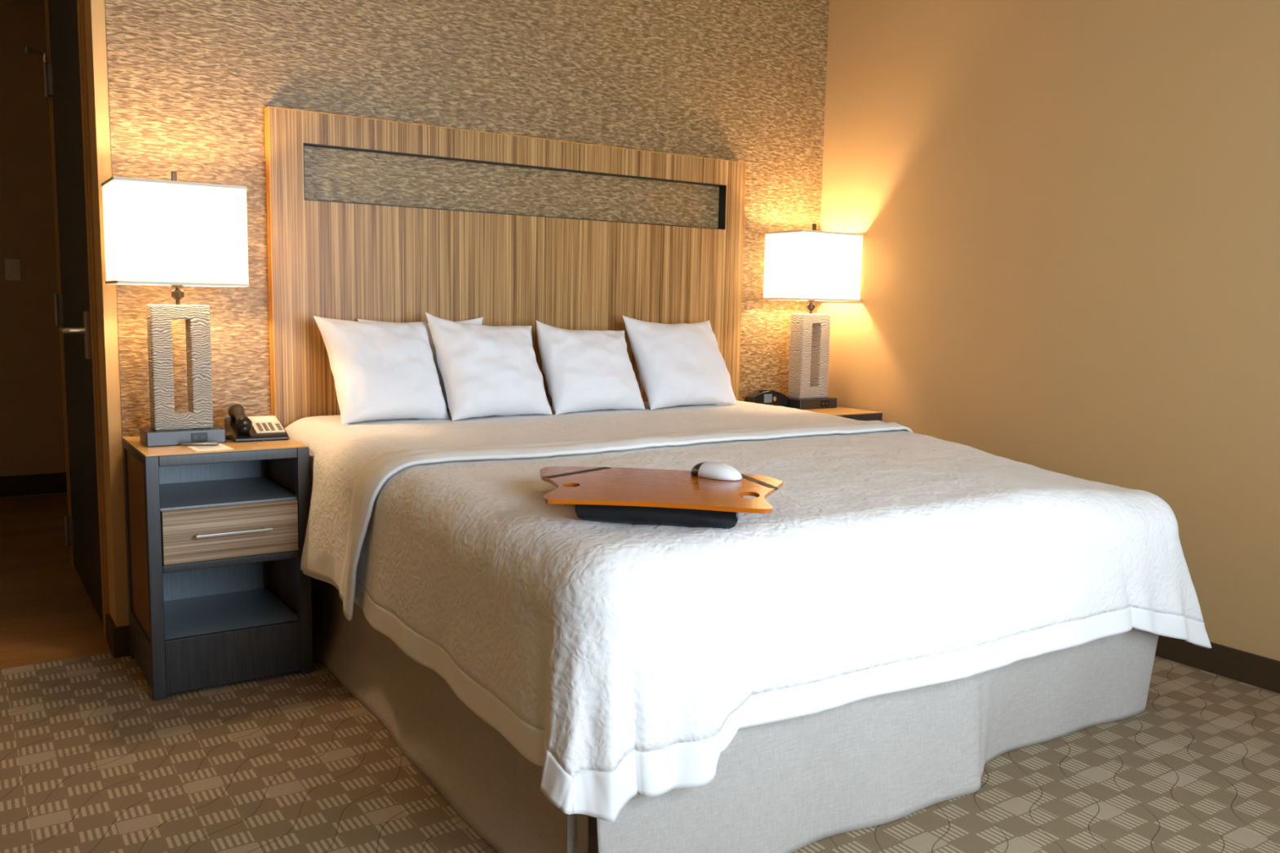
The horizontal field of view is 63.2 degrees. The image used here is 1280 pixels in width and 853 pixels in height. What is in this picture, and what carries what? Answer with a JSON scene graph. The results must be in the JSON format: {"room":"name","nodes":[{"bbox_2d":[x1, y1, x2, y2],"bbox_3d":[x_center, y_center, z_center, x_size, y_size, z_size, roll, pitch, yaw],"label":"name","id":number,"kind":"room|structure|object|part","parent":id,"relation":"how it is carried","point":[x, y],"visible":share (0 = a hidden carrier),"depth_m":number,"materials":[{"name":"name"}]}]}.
{"room":"hotel room","nodes":[
{"label":"hotel room","id":0,"kind":"room"},
{"bbox_2d":[4,0,44,6],"bbox_3d":[-0.666,-2.002,3.184,4.268,0.050,7.570,-3,8,-34],"label":"ceiling","id":1,"kind":"structure","parent":0,"point":[39,2],"depth_m":5.71,"materials":[{"name":"beige"}]},
{"bbox_2d":[0,0,66,476],"bbox_3d":[-3.309,-0.988,6.057,2.950,2.750,0.120,-3,8,-34],"label":"wall","id":2,"kind":"structure","parent":0,"point":[32,428],"depth_m":5.88,"materials":[{"name":"brown paint"}]},
{"bbox_2d":[4,258,21,280],"bbox_3d":[-3.523,-0.881,5.842,0.074,0.120,0.020,-3,8,-34],"label":"light switch","id":3,"kind":"object","parent":2,"relation":"attached to","point":[12,266],"visible":1,"depth_m":5.84,"materials":[{"name":"beige plastic"}]},
{"bbox_2d":[0,472,66,497],"bbox_3d":[-3.299,0.325,6.158,2.950,0.120,0.012,-3,8,-34],"label":"baseboard","id":4,"kind":"structure","parent":2,"relation":"attached to","point":[45,483],"depth_m":6.01,"materials":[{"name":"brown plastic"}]},
{"bbox_2d":[84,0,111,617],"bbox_3d":[-1.399,-0.744,4.337,1.701,2.750,1.330,-3,8,-34],"label":"wall","id":5,"kind":"structure","parent":0,"point":[85,5],"depth_m":3.37,"materials":[{"name":"brown paint"}]},
{"bbox_2d":[44,0,75,568],"bbox_3d":[-2.421,-0.608,4.334,0.014,2.440,0.070,-3,8,-34],"label":"trim","id":6,"kind":"structure","parent":5,"relation":"attached to","point":[46,11],"depth_m":4.30,"materials":[{"name":"brown paint"}]},
{"bbox_2d":[24,0,103,626],"bbox_3d":[-2.142,-0.553,3.885,0.135,2.423,1.063,-3,8,-34],"label":"door","id":7,"kind":"structure","parent":5,"relation":"in","point":[61,78],"depth_m":3.88,"materials":[{"name":"black wood"}]},
{"bbox_3d":[-1.934,-0.314,3.555,0.086,0.160,0.160,-3,8,-34],"label":"lever","id":8,"kind":"part","parent":7,"relation":"part of","materials":[{"name":"silver metal"}]},
{"bbox_2d":[76,0,109,640],"bbox_3d":[-1.802,-0.486,3.415,0.014,2.440,0.100,-3,8,-34],"label":"trim","id":9,"kind":"structure","parent":5,"relation":"attached to","point":[80,3],"depth_m":3.40,"materials":[{"name":"brown paint"}]},
{"bbox_2d":[105,613,115,655],"bbox_3d":[-1.750,0.690,3.442,0.012,0.100,0.170,-3,8,-34],"label":"baseboard","id":10,"kind":"structure","parent":5,"relation":"attached to","point":[110,624],"depth_m":3.43,"materials":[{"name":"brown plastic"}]},
{"bbox_2d":[85,0,829,626],"bbox_3d":[-0.449,-0.697,4.103,3.019,2.750,0.121,-3,8,-34],"label":"wall","id":11,"kind":"structure","parent":0,"point":[185,87],"depth_m":3.77,"materials":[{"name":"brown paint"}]},
{"bbox_2d":[112,625,130,657],"bbox_3d":[-0.449,0.626,4.199,3.019,0.100,0.012,-3,8,-34],"label":"baseboard","id":12,"kind":"structure","parent":11,"relation":"attached to","point":[121,635],"depth_m":3.37,"materials":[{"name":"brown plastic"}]},
{"bbox_2d":[264,106,746,428],"bbox_3d":[-0.407,-0.337,4.075,2.020,1.542,0.047,-3,8,-34],"label":"headboard","id":13,"kind":"object","parent":11,"relation":"attached to","point":[341,260],"visible":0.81,"depth_m":3.86,"materials":[{"name":"brown wood"}]},
{"bbox_2d":[0,493,1279,852],"bbox_3d":[-0.688,0.784,3.466,4.268,0.050,7.450,-3,8,-34],"label":"floor","id":14,"kind":"structure","parent":0,"point":[290,762],"depth_m":2.63,"materials":[{"name":"carpet"}]},
{"bbox_2d":[121,435,313,701],"bbox_3d":[-1.327,0.406,3.272,0.460,0.720,0.486,-3,8,-34],"label":"nightstand","id":15,"kind":"object","parent":14,"relation":"on","point":[220,593],"visible":0.9,"depth_m":3.17,"materials":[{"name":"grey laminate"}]},
{"bbox_3d":[-1.516,0.355,3.160,0.010,0.560,0.378,-3,8,-34],"label":"panel","id":16,"kind":"part","parent":15,"relation":"part of","materials":[{"name":"laminate"}]},
{"bbox_2d":[101,170,249,447],"bbox_3d":[-1.408,-0.359,3.170,0.364,0.820,0.254,-3,8,-34],"label":"table lamp","id":17,"kind":"object","parent":15,"relation":"on","point":[173,233],"visible":1,"depth_m":3.09,"materials":[{"name":"white fabric"}]},
{"bbox_3d":[-1.403,-0.577,3.143,0.360,0.290,0.250,-3,8,-34],"label":"lamp shade","id":18,"kind":"part","parent":17,"relation":"part of","materials":[{"name":"white fabric"}]},
{"bbox_2d":[171,284,182,287],"bbox_3d":[-1.406,-0.446,3.159,0.031,0.045,0.031,-3,8,-34],"label":"socket","id":19,"kind":"object","parent":17,"relation":"attached to","point":[172,286],"depth_m":3.15,"materials":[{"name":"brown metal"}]},
{"bbox_2d":[191,432,207,442],"bbox_3d":[-1.344,0.033,3.172,0.046,0.028,0.004,-3,8,-34],"label":"outlet plate","id":20,"kind":"object","parent":17,"relation":"attached to","point":[195,437],"depth_m":3.17,"materials":[{"name":"black plastic"}]},
{"bbox_2d":[185,443,232,451],"bbox_3d":[-1.290,0.062,3.114,0.104,0.002,0.140,-4,8,-37],"label":"note card","id":21,"kind":"object","parent":15,"relation":"on","point":[221,446],"visible":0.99,"depth_m":3.10,"materials":[{"name":"white paper"}]},
{"bbox_2d":[180,442,218,445],"bbox_3d":[-1.327,0.054,3.131,0.108,0.010,0.008,0,7,-12],"label":"pen","id":22,"kind":"object","parent":21,"relation":"on","point":[205,443],"visible":1,"depth_m":3.13,"materials":[{"name":"silver metal"}]},
{"bbox_3d":[-1.458,0.380,3.467,0.388,0.680,0.010,-3,8,-34],"label":"panel","id":23,"kind":"part","parent":15,"relation":"part of","materials":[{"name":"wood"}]},
{"bbox_2d":[160,476,296,510],"bbox_3d":[-1.335,0.208,3.267,0.408,0.010,0.418,-3,8,-34],"label":"shelf","id":24,"kind":"object","parent":15,"relation":"attached to","point":[177,493],"depth_m":3.26,"materials":[{"name":"laminate"}]},
{"bbox_3d":[-1.319,0.291,3.251,0.382,0.157,0.404,-3,8,-34],"label":"drawer","id":25,"kind":"part","parent":15,"relation":"part of","materials":[{"name":"brown wood"}]},
{"bbox_2d":[164,588,298,640],"bbox_3d":[-1.341,0.599,3.310,0.408,0.016,0.426,-3,8,-34],"label":"shelf","id":26,"kind":"object","parent":15,"relation":"attached to","point":[216,614],"depth_m":3.28,"materials":[{"name":"laminate"}]},
{"bbox_3d":[-1.224,0.694,3.143,0.388,0.160,0.016,-3,8,-34],"label":"kick panel","id":27,"kind":"part","parent":15,"relation":"part of","materials":[{"name":"brown laminate"}]},
{"bbox_3d":[-1.199,0.313,3.072,0.216,0.010,0.034,-3,8,-34],"label":"drawer pull","id":28,"kind":"part","parent":15,"relation":"part of","materials":[{"name":"silver metal"}]},
{"bbox_2d":[224,404,288,442],"bbox_3d":[-1.245,-0.016,3.344,0.184,0.104,0.200,-3,8,-30],"label":"telephone","id":29,"kind":"object","parent":15,"relation":"on","point":[239,428],"visible":1,"depth_m":3.31,"materials":[{"name":"black plastic"}]},
{"bbox_3d":[-1.288,0.035,3.261,0.022,0.011,0.063,-3,8,-30],"label":"coiled cord","id":30,"kind":"part","parent":29,"relation":"part of","materials":[{"name":"black plastic"}]},
{"bbox_3d":[-1.155,0.334,3.400,0.010,0.560,0.378,-3,8,-34],"label":"panel","id":31,"kind":"part","parent":15,"relation":"part of","materials":[{"name":"laminate"}]},
{"bbox_2d":[311,577,1158,852],"bbox_3d":[0.180,0.464,3.301,2.056,0.660,2.054,-3,8,-34],"label":"bed skirt","id":32,"kind":"object","parent":14,"relation":"on","point":[788,785],"visible":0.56,"depth_m":2.41,"materials":[{"name":"white fabric"}]},
{"bbox_2d":[284,400,1211,822],"bbox_3d":[0.211,0.316,3.268,2.253,0.582,2.114,-3,8,-34],"label":"coverlet","id":33,"kind":"object","parent":32,"relation":"on","point":[621,660],"visible":0.9,"depth_m":2.38,"materials":[{"name":"white fabric"}]},
{"bbox_2d":[313,315,449,424],"bbox_3d":[-0.857,-0.195,3.508,0.410,0.349,0.244,-4,9,-39],"label":"pillow","id":34,"kind":"object","parent":33,"relation":"on","point":[380,371],"visible":1,"depth_m":3.44,"materials":[{"name":"white fabric"}]},
{"bbox_2d":[357,316,483,408],"bbox_3d":[-0.771,-0.222,3.745,0.480,0.345,0.104,-3,8,-32],"label":"pillow","id":35,"kind":"object","parent":33,"relation":"on","point":[476,321],"visible":0.07,"depth_m":3.74,"materials":[{"name":"white fabric"}]},
{"bbox_2d":[425,311,552,421],"bbox_3d":[-0.517,-0.221,3.696,0.430,0.365,0.241,-4,9,-37],"label":"pillow","id":36,"kind":"object","parent":33,"relation":"on","point":[486,371],"visible":1,"depth_m":3.62,"materials":[{"name":"white fabric"}]},
{"bbox_2d":[536,320,644,414],"bbox_3d":[-0.180,-0.230,3.944,0.440,0.339,0.232,-4,9,-38],"label":"pillow","id":37,"kind":"object","parent":33,"relation":"on","point":[584,370],"visible":1,"depth_m":3.86,"materials":[{"name":"white fabric"}]},
{"bbox_2d":[539,466,783,528],"bbox_3d":[0.031,0.159,2.305,0.575,0.061,0.450,2,7,6],"label":"desk","id":38,"kind":"object","parent":33,"relation":"on","point":[668,497],"visible":0.98,"depth_m":2.19,"materials":[{"name":"brown wood"}]},
{"bbox_2d":[575,496,742,528],"bbox_3d":[0.043,0.167,2.285,0.364,0.050,0.285,2,7,6],"label":"cushion","id":39,"kind":"object","parent":38,"relation":"attached to","point":[615,513],"depth_m":2.16,"materials":[{"name":"black fabric"}]},
{"bbox_2d":[690,462,742,480],"bbox_3d":[0.178,0.100,2.422,0.137,0.032,0.070,7,9,40],"label":"computer mouse","id":40,"kind":"object","parent":38,"relation":"on","point":[713,470],"visible":1,"depth_m":2.39,"materials":[{"name":"white plastic"}]},
{"bbox_2d":[622,315,737,409],"bbox_3d":[0.173,-0.265,4.199,0.464,0.359,0.243,-4,9,-38],"label":"pillow","id":41,"kind":"object","parent":33,"relation":"on","point":[678,364],"visible":1,"depth_m":4.12,"materials":[{"name":"white fabric"}]},
{"bbox_2d":[804,406,882,421],"bbox_3d":[0.753,0.283,4.655,0.460,0.720,0.486,-3,8,-34],"label":"nightstand","id":42,"kind":"object","parent":14,"relation":"on","point":[846,412],"visible":0.08,"depth_m":4.54,"materials":[{"name":"brown laminate"}]},
{"bbox_2d":[744,389,787,407],"bbox_3d":[0.563,-0.123,4.643,0.189,0.081,0.085,-3,8,-30],"label":"clock radio","id":43,"kind":"object","parent":42,"relation":"on","point":[772,397],"visible":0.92,"depth_m":4.61,"materials":[{"name":"black plastic"}]},
{"bbox_2d":[762,223,863,409],"bbox_3d":[0.768,-0.495,4.677,0.364,0.820,0.254,-3,8,-34],"label":"table lamp","id":44,"kind":"object","parent":42,"relation":"on","point":[813,265],"visible":0.99,"depth_m":4.60,"materials":[{"name":"white fabric"}]},
{"bbox_3d":[0.773,-0.714,4.651,0.360,0.290,0.250,-3,8,-34],"label":"lamp shade","id":45,"kind":"part","parent":44,"relation":"part of","materials":[{"name":"white fabric"}]},
{"bbox_2d":[821,400,829,406],"bbox_3d":[0.832,-0.103,4.679,0.046,0.028,0.004,-3,8,-34],"label":"outlet plate","id":46,"kind":"object","parent":44,"relation":"attached to","point":[824,402],"depth_m":4.68,"materials":[{"name":"black plastic"}]},
{"bbox_3d":[0.743,0.283,4.671,0.460,0.716,0.450,-3,8,-34],"label":"frame","id":47,"kind":"part","parent":42,"relation":"part of","materials":[{"name":"brown laminate"}]},
{"bbox_2d":[817,0,1279,661],"bbox_3d":[2.027,-0.544,3.232,0.120,2.750,4.340,-3,8,-34],"label":"wall","id":48,"kind":"structure","parent":0,"point":[1067,212],"depth_m":3.76,"materials":[{"name":"brown paint"}]},
{"bbox_2d":[1155,635,1279,693],"bbox_3d":[1.983,0.782,3.298,0.012,0.100,4.208,-3,8,-34],"label":"baseboard","id":49,"kind":"structure","parent":48,"relation":"attached to","point":[1251,668],"depth_m":3.39,"materials":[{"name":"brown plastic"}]}
]}

